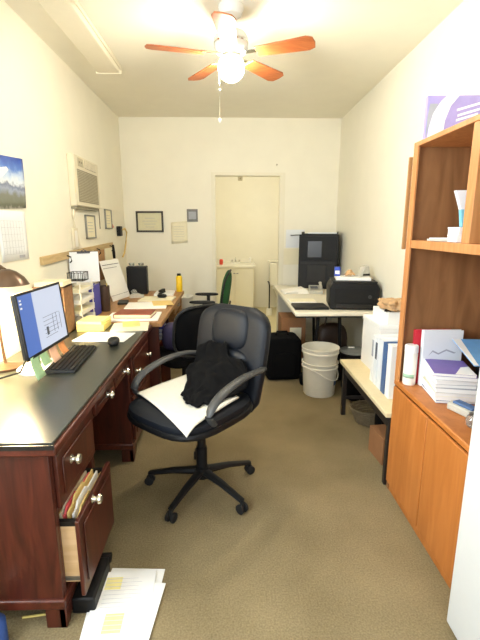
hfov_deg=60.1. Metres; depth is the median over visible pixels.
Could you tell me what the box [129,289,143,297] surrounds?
tape dispenser
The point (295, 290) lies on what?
paper
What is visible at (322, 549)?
floor
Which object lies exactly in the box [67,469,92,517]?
folder
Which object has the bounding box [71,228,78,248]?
outlet box
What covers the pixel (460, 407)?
book
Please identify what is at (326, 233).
document tray
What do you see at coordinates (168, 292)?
paper stack
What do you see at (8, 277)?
desk lamp
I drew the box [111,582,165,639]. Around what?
page
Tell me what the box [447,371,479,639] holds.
tall cabinet
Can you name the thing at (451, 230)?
carton
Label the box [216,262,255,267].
countertop
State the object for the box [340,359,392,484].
bench
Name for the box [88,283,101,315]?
ring binder
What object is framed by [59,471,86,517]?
folder
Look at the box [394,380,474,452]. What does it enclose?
countertop
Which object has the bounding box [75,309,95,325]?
tray
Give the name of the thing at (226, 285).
chair
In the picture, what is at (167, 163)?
wall
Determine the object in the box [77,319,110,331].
pad
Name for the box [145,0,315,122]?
ceiling fan
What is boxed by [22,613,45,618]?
pencil
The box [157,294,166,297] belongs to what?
computer mouse
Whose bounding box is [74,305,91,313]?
paper stack
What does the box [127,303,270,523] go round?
office chair
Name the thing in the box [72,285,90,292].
paper stack
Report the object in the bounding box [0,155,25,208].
picture
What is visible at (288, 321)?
cardboard box
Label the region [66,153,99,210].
air conditioner
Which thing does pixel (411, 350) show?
bottle
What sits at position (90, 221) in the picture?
wall plaque
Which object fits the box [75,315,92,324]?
paper stack
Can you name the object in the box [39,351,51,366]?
sticky note
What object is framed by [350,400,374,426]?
wicker basket
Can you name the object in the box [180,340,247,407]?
jacket
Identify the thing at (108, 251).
page
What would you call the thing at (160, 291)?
stapler
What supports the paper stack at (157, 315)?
on the oak desk at (162, 373)
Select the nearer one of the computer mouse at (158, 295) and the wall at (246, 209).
the computer mouse at (158, 295)
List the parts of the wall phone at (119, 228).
cord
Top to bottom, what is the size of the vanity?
0.900 m
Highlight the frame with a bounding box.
[136,211,163,231]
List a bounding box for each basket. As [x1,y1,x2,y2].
[67,271,88,280]
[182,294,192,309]
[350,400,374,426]
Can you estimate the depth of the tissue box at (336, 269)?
3.75 m
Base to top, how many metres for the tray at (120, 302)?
0.020 m
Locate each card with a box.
[187,209,197,221]
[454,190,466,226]
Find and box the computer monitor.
[10,282,68,375]
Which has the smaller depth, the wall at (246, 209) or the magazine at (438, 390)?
the magazine at (438, 390)
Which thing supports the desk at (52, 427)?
on the floor
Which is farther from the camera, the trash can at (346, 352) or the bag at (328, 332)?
the bag at (328, 332)
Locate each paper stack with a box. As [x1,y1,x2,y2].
[34,279,70,286]
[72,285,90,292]
[73,295,91,303]
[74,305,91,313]
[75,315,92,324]
[109,312,161,321]
[124,302,166,308]
[138,296,175,301]
[154,290,174,295]
[334,275,370,280]
[373,306,399,324]
[427,239,446,241]
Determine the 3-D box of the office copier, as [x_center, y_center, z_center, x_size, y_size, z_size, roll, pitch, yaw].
[0.943,-0.706,4.980,0.454,0.630,0.290,3,13,15]
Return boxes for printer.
[326,277,379,309]
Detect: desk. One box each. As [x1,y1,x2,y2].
[0,324,151,627]
[89,291,183,386]
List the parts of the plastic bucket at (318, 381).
handle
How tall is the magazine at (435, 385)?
0.016 m
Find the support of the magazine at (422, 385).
on the bookcase
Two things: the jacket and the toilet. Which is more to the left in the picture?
the jacket
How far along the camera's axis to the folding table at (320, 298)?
3.91 m
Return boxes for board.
[97,249,104,280]
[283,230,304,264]
[401,157,412,248]
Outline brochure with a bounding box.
[452,339,479,366]
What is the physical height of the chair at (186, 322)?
0.903 m
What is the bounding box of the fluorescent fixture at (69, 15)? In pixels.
[37,0,121,73]
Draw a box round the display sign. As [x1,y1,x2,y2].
[422,95,479,139]
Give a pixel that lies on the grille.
(87, 180)
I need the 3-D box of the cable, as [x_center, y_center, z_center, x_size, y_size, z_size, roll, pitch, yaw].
[-1.108,0.177,1.915,0.053,0.200,0.349,11,17,40]
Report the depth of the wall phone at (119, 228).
4.76 m
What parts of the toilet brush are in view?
handle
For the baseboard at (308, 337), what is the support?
attached to the wall at (167, 163)
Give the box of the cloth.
[137,375,238,437]
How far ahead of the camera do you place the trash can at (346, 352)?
3.75 m
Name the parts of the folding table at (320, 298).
leg, leg, leg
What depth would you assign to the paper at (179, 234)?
5.11 m
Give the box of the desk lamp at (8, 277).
[0,265,29,372]
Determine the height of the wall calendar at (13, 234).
0.600 m
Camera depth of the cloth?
2.08 m
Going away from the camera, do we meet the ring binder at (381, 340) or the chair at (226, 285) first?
the ring binder at (381, 340)
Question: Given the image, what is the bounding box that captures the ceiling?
[4,0,463,117]
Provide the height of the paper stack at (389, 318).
0.085 m
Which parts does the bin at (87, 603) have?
handle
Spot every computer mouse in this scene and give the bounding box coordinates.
[108,337,119,345]
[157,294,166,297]
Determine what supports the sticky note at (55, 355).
hanging from the computer monitor
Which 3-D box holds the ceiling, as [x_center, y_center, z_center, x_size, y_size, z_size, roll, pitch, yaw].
[-0.021,-1.740,1.842,2.810,0.080,6.350,0,13,-2]
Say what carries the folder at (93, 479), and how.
in the desk at (52, 427)
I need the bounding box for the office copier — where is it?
[298,234,339,288]
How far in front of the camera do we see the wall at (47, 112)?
2.92 m
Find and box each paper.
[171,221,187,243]
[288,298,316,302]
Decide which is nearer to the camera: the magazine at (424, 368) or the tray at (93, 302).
the magazine at (424, 368)
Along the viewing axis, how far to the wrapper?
3.74 m
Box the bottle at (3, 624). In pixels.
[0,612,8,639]
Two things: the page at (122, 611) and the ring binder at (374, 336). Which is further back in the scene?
the ring binder at (374, 336)
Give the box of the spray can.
[176,273,182,291]
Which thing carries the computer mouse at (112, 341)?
on the desk at (52, 427)
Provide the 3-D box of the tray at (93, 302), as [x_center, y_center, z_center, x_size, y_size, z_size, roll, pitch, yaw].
[-1.192,-0.101,3.099,0.116,0.078,0.300,0,13,-2]
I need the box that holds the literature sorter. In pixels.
[32,284,75,333]
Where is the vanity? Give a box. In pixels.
[216,259,255,307]
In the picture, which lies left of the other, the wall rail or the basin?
the wall rail
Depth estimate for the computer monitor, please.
2.00 m
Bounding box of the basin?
[225,263,246,264]
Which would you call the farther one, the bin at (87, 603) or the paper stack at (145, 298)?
the paper stack at (145, 298)
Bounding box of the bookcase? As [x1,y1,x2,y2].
[386,114,479,589]
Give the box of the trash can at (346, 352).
[339,346,361,386]
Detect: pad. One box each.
[76,316,110,324]
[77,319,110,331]
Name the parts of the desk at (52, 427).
moulding, hanging rail, drawer, knob, hanging rail, file drawer, knob, pencil drawer, knob, moulding, pencil drawer, knob, drawer, drawer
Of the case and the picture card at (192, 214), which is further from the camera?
the picture card at (192, 214)
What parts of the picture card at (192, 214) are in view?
image panel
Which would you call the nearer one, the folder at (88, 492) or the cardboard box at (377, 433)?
the folder at (88, 492)
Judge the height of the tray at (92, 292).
0.078 m
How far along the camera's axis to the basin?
7.17 m
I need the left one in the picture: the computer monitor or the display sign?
the computer monitor
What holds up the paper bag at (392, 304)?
on the paper stack at (389, 318)
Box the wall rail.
[39,242,113,264]
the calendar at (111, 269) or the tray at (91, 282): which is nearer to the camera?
the tray at (91, 282)
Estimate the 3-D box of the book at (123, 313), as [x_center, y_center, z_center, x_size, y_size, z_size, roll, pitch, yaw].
[-0.826,-0.051,3.285,0.290,0.030,0.220,0,12,0]
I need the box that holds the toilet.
[269,260,276,297]
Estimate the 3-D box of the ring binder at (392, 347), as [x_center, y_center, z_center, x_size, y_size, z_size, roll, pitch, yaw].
[1.017,0.306,2.485,0.263,0.330,0.060,0,13,-2]
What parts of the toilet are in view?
tank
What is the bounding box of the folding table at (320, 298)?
[273,285,372,379]
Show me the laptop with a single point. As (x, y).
(297, 306)
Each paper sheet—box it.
[72,332,134,341]
[110,322,148,331]
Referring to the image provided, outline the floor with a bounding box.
[0,307,456,639]
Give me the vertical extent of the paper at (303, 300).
0.023 m
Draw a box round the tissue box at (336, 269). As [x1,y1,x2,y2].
[334,266,339,275]
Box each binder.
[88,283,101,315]
[369,334,397,381]
[373,337,397,385]
[376,338,397,389]
[380,342,397,393]
[384,343,397,398]
[413,329,440,382]
[418,329,463,385]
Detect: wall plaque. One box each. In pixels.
[84,215,96,238]
[104,209,112,228]
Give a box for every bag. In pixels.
[162,322,173,349]
[318,318,346,359]
[377,297,400,311]
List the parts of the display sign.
grey panel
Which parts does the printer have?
scanner lid, door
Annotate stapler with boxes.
[158,288,165,293]
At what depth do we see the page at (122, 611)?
1.60 m
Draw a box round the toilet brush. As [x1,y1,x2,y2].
[266,281,271,315]
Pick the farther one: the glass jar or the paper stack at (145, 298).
the paper stack at (145, 298)
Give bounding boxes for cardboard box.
[278,312,305,364]
[368,424,385,464]
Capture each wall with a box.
[0,0,126,362]
[118,117,341,333]
[215,177,278,306]
[332,0,479,346]
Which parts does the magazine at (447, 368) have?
white panel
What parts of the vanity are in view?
door, door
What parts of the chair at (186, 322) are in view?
seat, gas post, backrest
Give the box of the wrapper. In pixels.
[343,269,354,275]
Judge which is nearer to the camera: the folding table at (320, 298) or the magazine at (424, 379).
the magazine at (424, 379)
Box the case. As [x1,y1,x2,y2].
[265,330,301,379]
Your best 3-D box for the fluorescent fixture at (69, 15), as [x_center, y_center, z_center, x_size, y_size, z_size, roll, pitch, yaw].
[-1.032,-1.862,2.713,0.200,0.058,1.240,0,13,-2]
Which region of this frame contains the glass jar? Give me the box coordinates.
[465,412,473,427]
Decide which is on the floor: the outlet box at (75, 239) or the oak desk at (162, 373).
the oak desk at (162, 373)
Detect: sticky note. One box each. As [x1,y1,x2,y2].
[30,356,45,380]
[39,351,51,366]
[49,345,61,362]
[58,340,68,353]
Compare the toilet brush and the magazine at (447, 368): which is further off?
the toilet brush
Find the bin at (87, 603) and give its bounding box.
[72,552,111,612]
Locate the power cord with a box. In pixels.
[72,209,81,247]
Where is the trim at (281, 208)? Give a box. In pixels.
[211,172,284,330]
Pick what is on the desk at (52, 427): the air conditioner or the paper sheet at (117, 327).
the paper sheet at (117, 327)
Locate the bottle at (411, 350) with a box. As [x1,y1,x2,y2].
[402,343,418,385]
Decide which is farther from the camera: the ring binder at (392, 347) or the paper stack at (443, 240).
the ring binder at (392, 347)
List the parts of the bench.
leg, frame, leg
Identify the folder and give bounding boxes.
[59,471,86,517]
[63,472,88,517]
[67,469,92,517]
[72,470,97,517]
[77,472,100,516]
[123,321,139,326]
[152,300,173,305]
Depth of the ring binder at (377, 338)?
2.68 m
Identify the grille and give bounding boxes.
[77,169,98,204]
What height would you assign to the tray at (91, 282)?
0.078 m
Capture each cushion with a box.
[212,308,248,348]
[228,348,245,363]
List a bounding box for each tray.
[72,278,92,293]
[73,288,93,304]
[74,298,94,315]
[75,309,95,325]
[118,300,128,304]
[302,232,338,234]
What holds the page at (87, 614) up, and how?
on the page at (160, 572)
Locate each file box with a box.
[126,266,148,293]
[361,314,398,368]
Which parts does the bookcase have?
door, door, shelf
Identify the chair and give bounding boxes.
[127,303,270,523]
[160,303,217,375]
[189,269,231,303]
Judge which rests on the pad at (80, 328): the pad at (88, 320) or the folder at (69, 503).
the pad at (88, 320)
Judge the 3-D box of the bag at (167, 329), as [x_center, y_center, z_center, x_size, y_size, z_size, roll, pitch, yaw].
[-0.521,0.128,3.323,0.200,0.220,0.200,0,13,-2]
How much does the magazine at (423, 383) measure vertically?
0.019 m
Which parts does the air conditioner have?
control panel, sill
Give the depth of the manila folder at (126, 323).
2.98 m
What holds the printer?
on the folding table at (320, 298)
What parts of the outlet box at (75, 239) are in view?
socket plate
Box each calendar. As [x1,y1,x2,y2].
[0,155,28,262]
[99,259,129,301]
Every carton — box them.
[447,234,461,241]
[448,227,462,234]
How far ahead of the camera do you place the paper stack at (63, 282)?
2.69 m
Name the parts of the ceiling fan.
blade, blade, pull chain, blade, lamp globe, blade, blade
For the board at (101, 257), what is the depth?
4.03 m
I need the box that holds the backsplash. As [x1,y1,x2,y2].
[216,259,252,261]
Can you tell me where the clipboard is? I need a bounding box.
[69,249,99,282]
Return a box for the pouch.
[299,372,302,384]
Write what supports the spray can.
on the oak desk at (162, 373)
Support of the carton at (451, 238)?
on the bookcase
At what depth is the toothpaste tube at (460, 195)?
1.70 m
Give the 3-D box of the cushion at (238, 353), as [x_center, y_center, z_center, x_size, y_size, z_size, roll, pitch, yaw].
[-0.069,0.210,2.396,0.300,0.106,0.074,10,16,37]
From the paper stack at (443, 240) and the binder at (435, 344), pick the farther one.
the binder at (435, 344)
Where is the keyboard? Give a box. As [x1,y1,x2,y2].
[44,345,95,373]
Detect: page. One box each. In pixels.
[80,612,88,639]
[81,570,156,639]
[104,247,112,259]
[111,568,164,582]
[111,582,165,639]
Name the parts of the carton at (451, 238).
lid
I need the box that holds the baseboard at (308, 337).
[305,334,311,340]
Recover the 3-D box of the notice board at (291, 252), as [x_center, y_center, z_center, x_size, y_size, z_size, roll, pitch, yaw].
[0.697,-0.909,5.184,0.300,0.430,0.025,0,13,-2]
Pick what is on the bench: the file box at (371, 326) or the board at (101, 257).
the file box at (371, 326)
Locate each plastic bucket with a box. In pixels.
[302,341,339,365]
[302,358,338,397]
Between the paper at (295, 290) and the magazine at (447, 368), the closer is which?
the magazine at (447, 368)
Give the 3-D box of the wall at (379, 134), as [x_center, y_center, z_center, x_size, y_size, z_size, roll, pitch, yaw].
[1.332,-0.397,2.230,0.100,2.710,6.250,0,13,-2]
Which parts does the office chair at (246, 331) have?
armrest, arm, arm, seat, gas post, arm, arm, backrest, armrest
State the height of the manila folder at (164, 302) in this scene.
0.004 m
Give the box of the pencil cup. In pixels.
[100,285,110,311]
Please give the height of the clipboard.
0.265 m
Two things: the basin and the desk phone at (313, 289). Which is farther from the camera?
the basin
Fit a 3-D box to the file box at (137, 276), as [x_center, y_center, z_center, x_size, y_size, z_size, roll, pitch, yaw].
[-1.099,-0.432,4.461,0.210,0.290,0.164,-2,13,-7]
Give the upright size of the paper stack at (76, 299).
0.022 m
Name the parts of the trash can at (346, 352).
lid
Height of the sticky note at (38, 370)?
0.102 m
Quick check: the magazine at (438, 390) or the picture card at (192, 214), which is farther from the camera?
the picture card at (192, 214)
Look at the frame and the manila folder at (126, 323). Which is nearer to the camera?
the manila folder at (126, 323)
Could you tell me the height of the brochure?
0.067 m
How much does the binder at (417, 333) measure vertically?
0.286 m
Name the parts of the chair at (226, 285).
backrest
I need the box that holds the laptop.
[291,303,328,309]
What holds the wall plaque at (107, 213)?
attached to the wall at (47, 112)
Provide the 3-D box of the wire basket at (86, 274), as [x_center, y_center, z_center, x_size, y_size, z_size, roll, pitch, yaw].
[-1.192,-0.322,3.050,0.114,0.062,0.124,0,13,-2]
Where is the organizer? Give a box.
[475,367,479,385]
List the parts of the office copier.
door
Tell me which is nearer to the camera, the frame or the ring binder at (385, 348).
the ring binder at (385, 348)
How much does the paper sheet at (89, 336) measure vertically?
0.004 m
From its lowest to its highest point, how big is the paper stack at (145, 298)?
0.012 m
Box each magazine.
[421,384,474,404]
[422,365,477,385]
[422,370,476,389]
[422,377,475,397]
[422,382,475,401]
[425,359,476,378]
[425,376,476,394]
[426,364,477,381]
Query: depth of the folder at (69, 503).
1.57 m
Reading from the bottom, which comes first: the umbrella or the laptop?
the laptop
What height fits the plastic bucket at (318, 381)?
0.300 m
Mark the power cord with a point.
(73, 210)
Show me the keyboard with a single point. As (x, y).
(70, 362)
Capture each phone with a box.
[116,226,126,256]
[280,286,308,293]
[308,282,322,293]
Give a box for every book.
[113,309,156,317]
[447,400,474,416]
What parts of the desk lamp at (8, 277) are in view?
stem, lamp shade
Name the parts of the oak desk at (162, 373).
panel, panel, drawer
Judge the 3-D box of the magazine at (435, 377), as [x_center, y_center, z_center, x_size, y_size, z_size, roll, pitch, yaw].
[1.014,0.247,2.002,0.180,0.018,0.220,3,13,12]
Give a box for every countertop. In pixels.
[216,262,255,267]
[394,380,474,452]
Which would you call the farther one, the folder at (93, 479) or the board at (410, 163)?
the board at (410, 163)
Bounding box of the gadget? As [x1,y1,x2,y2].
[357,265,369,276]
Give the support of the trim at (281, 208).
attached to the wall at (167, 163)
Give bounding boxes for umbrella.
[112,245,115,258]
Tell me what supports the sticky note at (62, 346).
hanging from the computer monitor
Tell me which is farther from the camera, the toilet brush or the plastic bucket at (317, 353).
the toilet brush
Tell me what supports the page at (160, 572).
on the floor
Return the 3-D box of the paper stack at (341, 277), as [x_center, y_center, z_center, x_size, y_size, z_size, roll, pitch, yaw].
[1.015,-0.383,3.756,0.300,0.025,0.220,2,13,8]
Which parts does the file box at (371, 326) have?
lid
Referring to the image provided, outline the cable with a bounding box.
[0,361,25,378]
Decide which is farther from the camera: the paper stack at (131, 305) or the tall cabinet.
the paper stack at (131, 305)
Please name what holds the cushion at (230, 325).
on the office chair at (246, 331)

